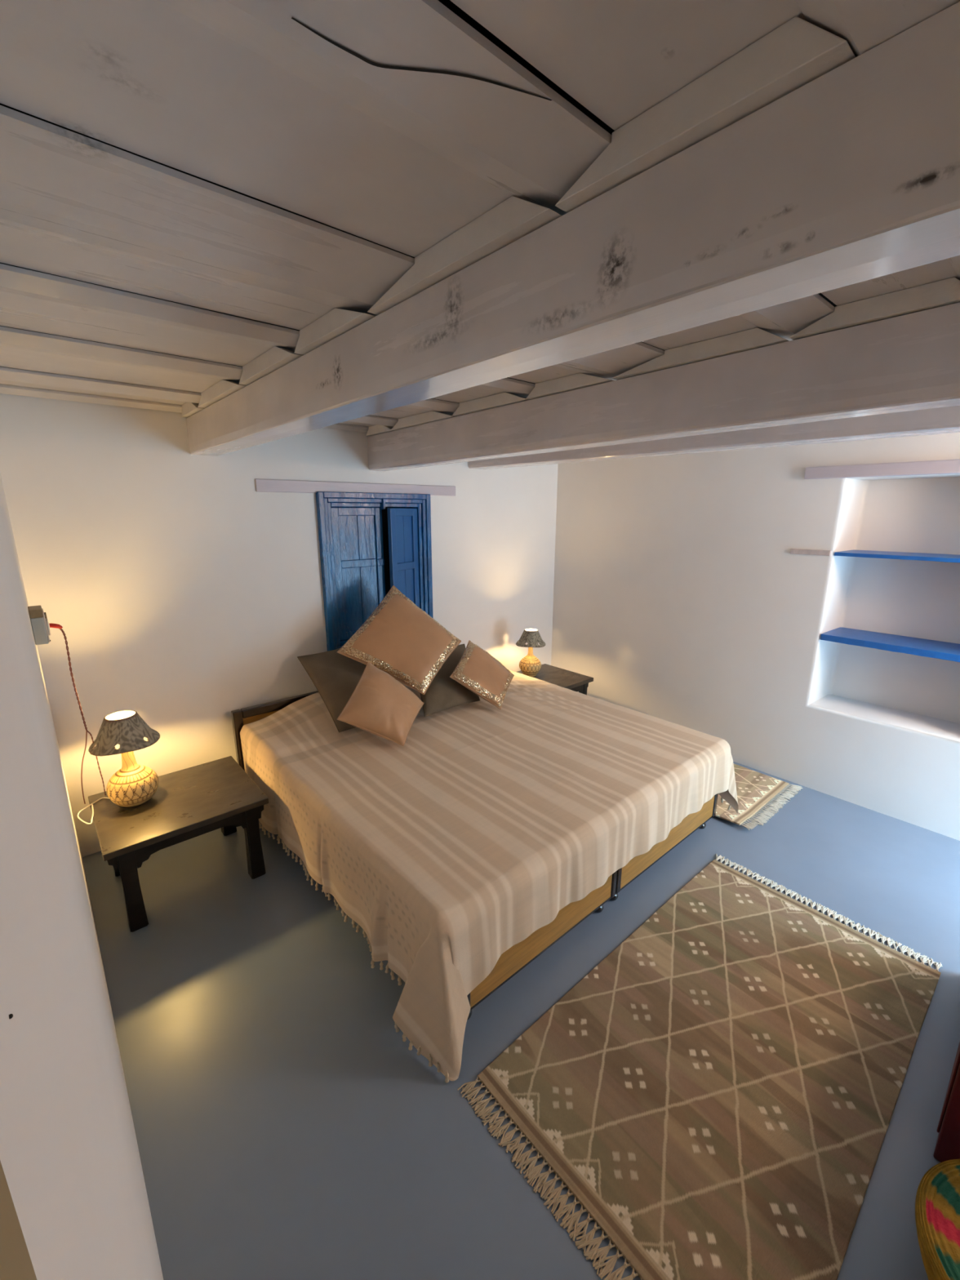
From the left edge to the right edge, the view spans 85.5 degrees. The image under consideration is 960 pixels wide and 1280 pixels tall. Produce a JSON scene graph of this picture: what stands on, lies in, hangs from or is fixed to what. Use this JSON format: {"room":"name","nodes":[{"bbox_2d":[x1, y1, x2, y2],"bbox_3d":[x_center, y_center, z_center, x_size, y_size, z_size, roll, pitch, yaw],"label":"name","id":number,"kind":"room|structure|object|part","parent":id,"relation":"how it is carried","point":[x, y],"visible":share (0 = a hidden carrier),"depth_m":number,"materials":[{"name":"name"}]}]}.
{"room":"traditional dwelling","nodes":[
{"label":"traditional dwelling","id":0,"kind":"room"},
{"bbox_2d":[0,473,163,1279],"bbox_3d":[-0.721,0.397,0.682,0.300,2.260,4.200,-12,18,-39],"label":"wall","id":1,"kind":"structure","parent":0,"point":[70,1158],"depth_m":0.29,"materials":[{"name":"white paint"}]},
{"bbox_2d":[0,1160,36,1279],"bbox_3d":[0.095,0.643,0.006,0.015,2.110,0.550,-12,18,-39],"label":"trim","id":2,"kind":"structure","parent":1,"relation":"attached to","point":[15,1263],"depth_m":0.08,"materials":[{"name":"beige paint"}]},
{"bbox_2d":[27,605,50,644],"bbox_3d":[-1.645,-0.057,1.940,0.048,0.130,0.112,-12,18,-39],"label":"box","id":3,"kind":"object","parent":1,"relation":"attached to","point":[38,619],"visible":1,"depth_m":1.90,"materials":[{"name":"grey plastic"}]},
{"bbox_2d":[44,617,50,635],"bbox_3d":[-1.627,-0.051,1.954,0.006,0.059,0.060,-12,18,-39],"label":"socket","id":4,"kind":"object","parent":3,"relation":"attached to","point":[46,620],"depth_m":1.93,"materials":[{"name":"beige plastic"}]},
{"bbox_2d":[0,366,558,857],"bbox_3d":[-0.610,-0.349,3.666,4.500,2.260,0.300,-12,18,-39],"label":"wall","id":5,"kind":"structure","parent":0,"point":[184,595],"depth_m":2.71,"materials":[{"name":"white paint"}]},
{"bbox_2d":[254,478,455,496],"bbox_3d":[-0.698,-0.945,3.240,1.370,0.067,0.032,-12,18,-39],"label":"trim","id":6,"kind":"structure","parent":5,"relation":"attached to","point":[261,485],"depth_m":3.12,"materials":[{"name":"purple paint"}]},
{"bbox_2d":[315,491,433,651],"bbox_3d":[-0.656,-0.442,3.396,0.797,1.001,0.182,-12,18,-39],"label":"window","id":7,"kind":"structure","parent":5,"relation":"in","point":[370,544],"depth_m":3.32,"materials":[{"name":"blue paint"}]},
{"bbox_2d":[330,506,385,640],"bbox_3d":[-0.770,-0.423,3.319,0.345,0.825,0.028,-11,18,-38],"label":"shutter","id":8,"kind":"object","parent":7,"relation":"attached to","point":[357,547],"depth_m":3.30,"materials":[{"name":"blue paint"}]},
{"bbox_3d":[-0.772,-0.423,3.322,0.251,0.731,0.009,-11,18,-38],"label":"panel","id":9,"kind":"part","parent":7,"relation":"part of","materials":[{"name":"blue paint"}]},
{"bbox_2d":[386,507,419,607],"bbox_3d":[-0.504,-0.461,3.481,0.028,0.821,0.280,8,16,29],"label":"shutter","id":10,"kind":"object","parent":7,"relation":"attached to","point":[403,523],"depth_m":3.46,"materials":[{"name":"blue paint"}]},
{"bbox_3d":[-0.508,-0.461,3.483,0.009,0.727,0.186,8,16,29],"label":"panel","id":11,"kind":"part","parent":7,"relation":"part of","materials":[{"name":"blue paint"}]},
{"bbox_2d":[0,0,959,435],"bbox_3d":[0.766,-1.030,1.861,4.500,0.223,4.500,-12,18,-39],"label":"ceiling","id":12,"kind":"structure","parent":0,"point":[203,197],"depth_m":0.72,"materials":[{"name":"beige wood"}]},
{"bbox_2d":[186,1,959,456],"bbox_3d":[-0.112,-0.655,1.169,0.134,0.167,3.900,-12,18,-39],"label":"ceiling beam","id":13,"kind":"structure","parent":12,"relation":"attached to","point":[851,175],"depth_m":0.66,"materials":[{"name":"paint"}]},
{"bbox_2d":[367,302,959,471],"bbox_3d":[0.591,-0.789,1.765,0.133,0.196,3.906,-11,18,-38],"label":"ceiling beam","id":14,"kind":"structure","parent":12,"relation":"attached to","point":[911,362],"depth_m":1.51,"materials":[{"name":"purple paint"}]},
{"bbox_2d":[468,405,959,469],"bbox_3d":[1.346,-0.973,2.394,0.171,0.145,3.917,-13,19,-43],"label":"ceiling beam","id":15,"kind":"structure","parent":12,"relation":"attached to","point":[940,420],"depth_m":2.34,"materials":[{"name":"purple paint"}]},
{"bbox_2d":[82,761,959,1279],"bbox_3d":[0.865,1.256,2.316,4.500,0.200,4.800,-12,18,-39],"label":"floor","id":16,"kind":"structure","parent":0,"point":[286,1127],"depth_m":1.62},
{"bbox_2d":[88,755,268,932],"bbox_3d":[-1.391,0.917,2.437,0.625,0.400,0.562,-12,18,-39],"label":"bedside table","id":17,"kind":"object","parent":16,"relation":"on","point":[190,802],"visible":0.97,"depth_m":2.29,"materials":[{"name":"black wood"}]},
{"bbox_2d":[48,622,159,824],"bbox_3d":[-1.619,0.315,2.255,0.341,0.879,0.341,-12,18,-39],"label":"table lamp","id":18,"kind":"object","parent":17,"relation":"on","point":[134,784],"visible":1,"depth_m":2.25,"materials":[{"name":"ceramic"}]},
{"bbox_3d":[-1.699,0.349,2.207,0.082,0.894,0.320,-12,18,-39],"label":"twisted cord","id":19,"kind":"part","parent":18,"relation":"part of","materials":[{"name":"brown fabric"}]},
{"bbox_3d":[-1.694,0.738,2.270,0.102,0.027,0.220,-2,14,-7],"label":"white cord","id":20,"kind":"part","parent":18,"relation":"part of","materials":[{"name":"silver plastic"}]},
{"bbox_3d":[-1.562,0.391,2.270,0.263,0.132,0.262,-12,18,-39],"label":"lamp shade","id":21,"kind":"part","parent":18,"relation":"part of","materials":[{"name":"fabric"}]},
{"bbox_3d":[-1.717,0.929,2.449,0.064,0.370,0.064,-12,18,-39],"label":"leg","id":22,"kind":"part","parent":17,"relation":"part of","materials":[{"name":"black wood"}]},
{"bbox_3d":[-1.427,1.010,2.125,0.064,0.370,0.064,-12,18,-39],"label":"leg","id":23,"kind":"part","parent":17,"relation":"part of","materials":[{"name":"black wood"}]},
{"bbox_3d":[-1.354,0.853,2.755,0.064,0.370,0.064,-12,18,-39],"label":"leg","id":24,"kind":"part","parent":17,"relation":"part of","materials":[{"name":"black wood"}]},
{"bbox_3d":[-1.064,0.934,2.431,0.064,0.370,0.064,-12,18,-39],"label":"leg","id":25,"kind":"part","parent":17,"relation":"part of","materials":[{"name":"black wood"}]},
{"bbox_2d":[231,690,617,1020],"bbox_3d":[-0.405,0.782,2.580,0.963,0.592,1.918,-12,18,-39],"label":"bed","id":26,"kind":"object","parent":16,"relation":"on","point":[510,962],"visible":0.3,"depth_m":2.01,"materials":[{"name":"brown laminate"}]},
{"bbox_3d":[-1.365,0.822,3.012,0.050,0.305,0.038,-12,18,-39],"label":"headboard leg","id":27,"kind":"part","parent":26,"relation":"part of","materials":[{"name":"brown wood"}]},
{"bbox_3d":[-1.021,0.464,3.232,0.873,0.203,0.022,-12,18,-39],"label":"headboard panel","id":28,"kind":"part","parent":26,"relation":"part of","materials":[{"name":"yellow laminate"}]},
{"bbox_3d":[-1.020,0.465,3.231,0.963,0.292,0.042,-12,18,-39],"label":"headboard","id":29,"kind":"part","parent":26,"relation":"part of","materials":[{"name":"brown wood"}]},
{"bbox_3d":[-0.052,1.114,1.692,0.032,0.242,0.032,-12,18,-39],"label":"corner post","id":30,"kind":"part","parent":26,"relation":"part of","materials":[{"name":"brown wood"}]},
{"bbox_2d":[240,670,738,1083],"bbox_3d":[-0.004,0.710,2.831,2.105,0.596,1.994,-12,18,-39],"label":"bedspread","id":31,"kind":"object","parent":26,"relation":"on","point":[450,846],"visible":0.88,"depth_m":2.18,"materials":[{"name":"fabric"}]},
{"bbox_2d":[297,647,420,732],"bbox_3d":[-0.707,0.254,3.017,0.469,0.340,0.579,-12,18,-39],"label":"cushion","id":32,"kind":"object","parent":31,"relation":"on","point":[335,676],"visible":0.48,"depth_m":2.95,"materials":[{"name":"brown fabric"}]},
{"bbox_2d":[337,661,423,746],"bbox_3d":[-0.505,0.330,2.717,0.302,0.365,0.427,4,15,15],"label":"cushion","id":33,"kind":"object","parent":31,"relation":"on","point":[380,705],"visible":1,"depth_m":2.64,"materials":[{"name":"brown fabric"}]},
{"bbox_2d":[337,585,461,694],"bbox_3d":[-0.459,-0.012,3.058,0.623,0.558,0.440,2,14,10],"label":"cushion","id":34,"kind":"object","parent":31,"relation":"on","point":[399,638],"visible":0.96,"depth_m":2.99,"materials":[{"name":"brown fabric"}]},
{"bbox_2d":[420,644,479,716],"bbox_3d":[-0.214,0.228,3.273,0.616,0.272,0.428,-12,18,-39],"label":"cushion","id":35,"kind":"object","parent":31,"relation":"on","point":[444,692],"visible":0.44,"depth_m":3.12,"materials":[{"name":"brown fabric"}]},
{"bbox_2d":[449,640,514,709],"bbox_3d":[0.025,0.210,3.218,0.297,0.345,0.423,4,15,17],"label":"cushion","id":36,"kind":"object","parent":31,"relation":"on","point":[477,670],"visible":1,"depth_m":3.15,"materials":[{"name":"brown fabric"}]},
{"bbox_3d":[-0.349,0.998,2.657,0.808,0.012,1.864,-12,18,-39],"label":"board","id":37,"kind":"part","parent":26,"relation":"part of","materials":[{"name":"brown wood"}]},
{"bbox_3d":[0.256,1.051,1.952,0.792,0.226,0.020,-12,18,-39],"label":"foot panel","id":38,"kind":"part","parent":26,"relation":"part of","materials":[{"name":"yellow laminate"}]},
{"bbox_3d":[0.565,0.984,2.211,0.032,0.242,0.032,-12,18,-39],"label":"corner post","id":39,"kind":"part","parent":26,"relation":"part of","materials":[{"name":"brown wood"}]},
{"bbox_2d":[516,663,593,694],"bbox_3d":[0.533,0.489,4.109,0.488,0.420,0.506,-12,18,-39],"label":"bedside table","id":40,"kind":"object","parent":16,"relation":"on","point":[565,678],"visible":0.31,"depth_m":4.02,"materials":[{"name":"black wood"}]},
{"bbox_2d":[515,628,545,676],"bbox_3d":[0.393,0.099,4.041,0.231,0.366,0.231,-12,18,-39],"label":"table lamp","id":41,"kind":"object","parent":40,"relation":"on","point":[530,665],"visible":0.98,"depth_m":3.99,"materials":[{"name":"ceramic"}]},
{"bbox_3d":[0.393,-0.022,4.011,0.231,0.116,0.231,-12,18,-39],"label":"lamp shade","id":42,"kind":"part","parent":41,"relation":"part of","materials":[{"name":"fabric"}]},
{"bbox_3d":[0.805,0.510,4.087,0.050,0.388,0.058,-12,18,-39],"label":"leg","id":43,"kind":"part","parent":40,"relation":"part of","materials":[{"name":"black wood"}]},
{"bbox_2d":[608,793,718,901],"bbox_3d":[0.309,0.632,3.181,0.921,0.592,1.918,-12,18,-39],"label":"bed","id":44,"kind":"object","parent":16,"relation":"on","point":[638,864],"visible":0.18,"depth_m":2.50,"materials":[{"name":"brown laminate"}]},
{"bbox_3d":[0.591,0.979,2.233,0.032,0.242,0.032,-12,18,-39],"label":"corner post","id":45,"kind":"part","parent":44,"relation":"part of","materials":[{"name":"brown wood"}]},
{"bbox_3d":[0.322,0.857,3.222,0.881,0.012,1.864,-12,18,-39],"label":"board","id":46,"kind":"part","parent":44,"relation":"part of","materials":[{"name":"brown wood"}]},
{"bbox_3d":[1.262,0.838,2.799,0.032,0.242,0.032,-12,18,-39],"label":"corner post","id":47,"kind":"part","parent":44,"relation":"part of","materials":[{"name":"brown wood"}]},
{"bbox_2d":[457,853,942,1279],"bbox_3d":[0.853,1.287,1.756,1.680,0.011,0.890,-12,18,-39],"label":"rug","id":48,"kind":"object","parent":16,"relation":"on","point":[718,1094],"visible":1,"depth_m":1.56,"materials":[{"name":"fabric"}]},
{"bbox_2d":[714,764,803,830],"bbox_3d":[1.266,0.837,3.513,0.761,0.032,1.428,-12,18,-39],"label":"rug","id":49,"kind":"object","parent":16,"relation":"on","point":[754,789],"visible":0.36,"depth_m":3.11,"materials":[{"name":"fabric"}]},
{"bbox_2d":[915,1159,959,1279],"bbox_3d":[1.129,1.358,1.028,0.448,0.228,0.448,-12,18,-39],"label":"woven basket","id":50,"kind":"object","parent":16,"relation":"on","point":[937,1202],"visible":1,"depth_m":1.11,"materials":[{"name":"wicker"}]},
{"bbox_2d":[933,1041,959,1162],"bbox_3d":[1.674,1.116,1.431,0.846,0.500,0.502,-12,18,-39],"label":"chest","id":51,"kind":"object","parent":16,"relation":"on","point":[948,1143],"visible":1,"depth_m":1.35,"materials":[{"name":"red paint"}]},
{"bbox_3d":[1.375,1.107,1.470,0.391,0.380,0.005,-12,18,-39],"label":"door","id":52,"kind":"part","parent":51,"relation":"part of","materials":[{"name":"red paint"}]},
{"bbox_2d":[551,432,959,840],"bbox_3d":[2.213,-0.221,3.152,0.500,2.260,4.200,-12,18,-39],"label":"wall","id":53,"kind":"structure","parent":0,"point":[679,588],"depth_m":3.22,"materials":[{"name":"white paint"}]},
{"bbox_2d":[790,548,831,555],"bbox_3d":[1.938,-0.515,3.037,0.048,0.031,0.211,-12,18,-39],"label":"trim","id":54,"kind":"structure","parent":53,"relation":"attached to","point":[793,551],"depth_m":3.02,"materials":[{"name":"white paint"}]},
{"bbox_2d":[804,458,959,479],"bbox_3d":[2.450,-0.800,2.355,0.072,0.065,1.732,-12,18,-39],"label":"trim","id":55,"kind":"structure","parent":53,"relation":"attached to","point":[943,466],"depth_m":2.69,"materials":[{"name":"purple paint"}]},
{"bbox_2d":[820,626,959,662],"bbox_3d":[2.392,0.034,2.856,0.304,0.039,0.818,-12,18,-39],"label":"niche shelf","id":56,"kind":"object","parent":53,"relation":"attached to","point":[946,651],"visible":1,"depth_m":2.87,"materials":[{"name":"blue paint"}]},
{"bbox_2d":[834,550,959,562],"bbox_3d":[2.392,-0.436,2.739,0.302,0.022,0.818,-12,18,-39],"label":"niche shelf","id":57,"kind":"object","parent":53,"relation":"attached to","point":[860,553],"visible":1,"depth_m":2.77,"materials":[{"name":"blue paint"}]}
]}

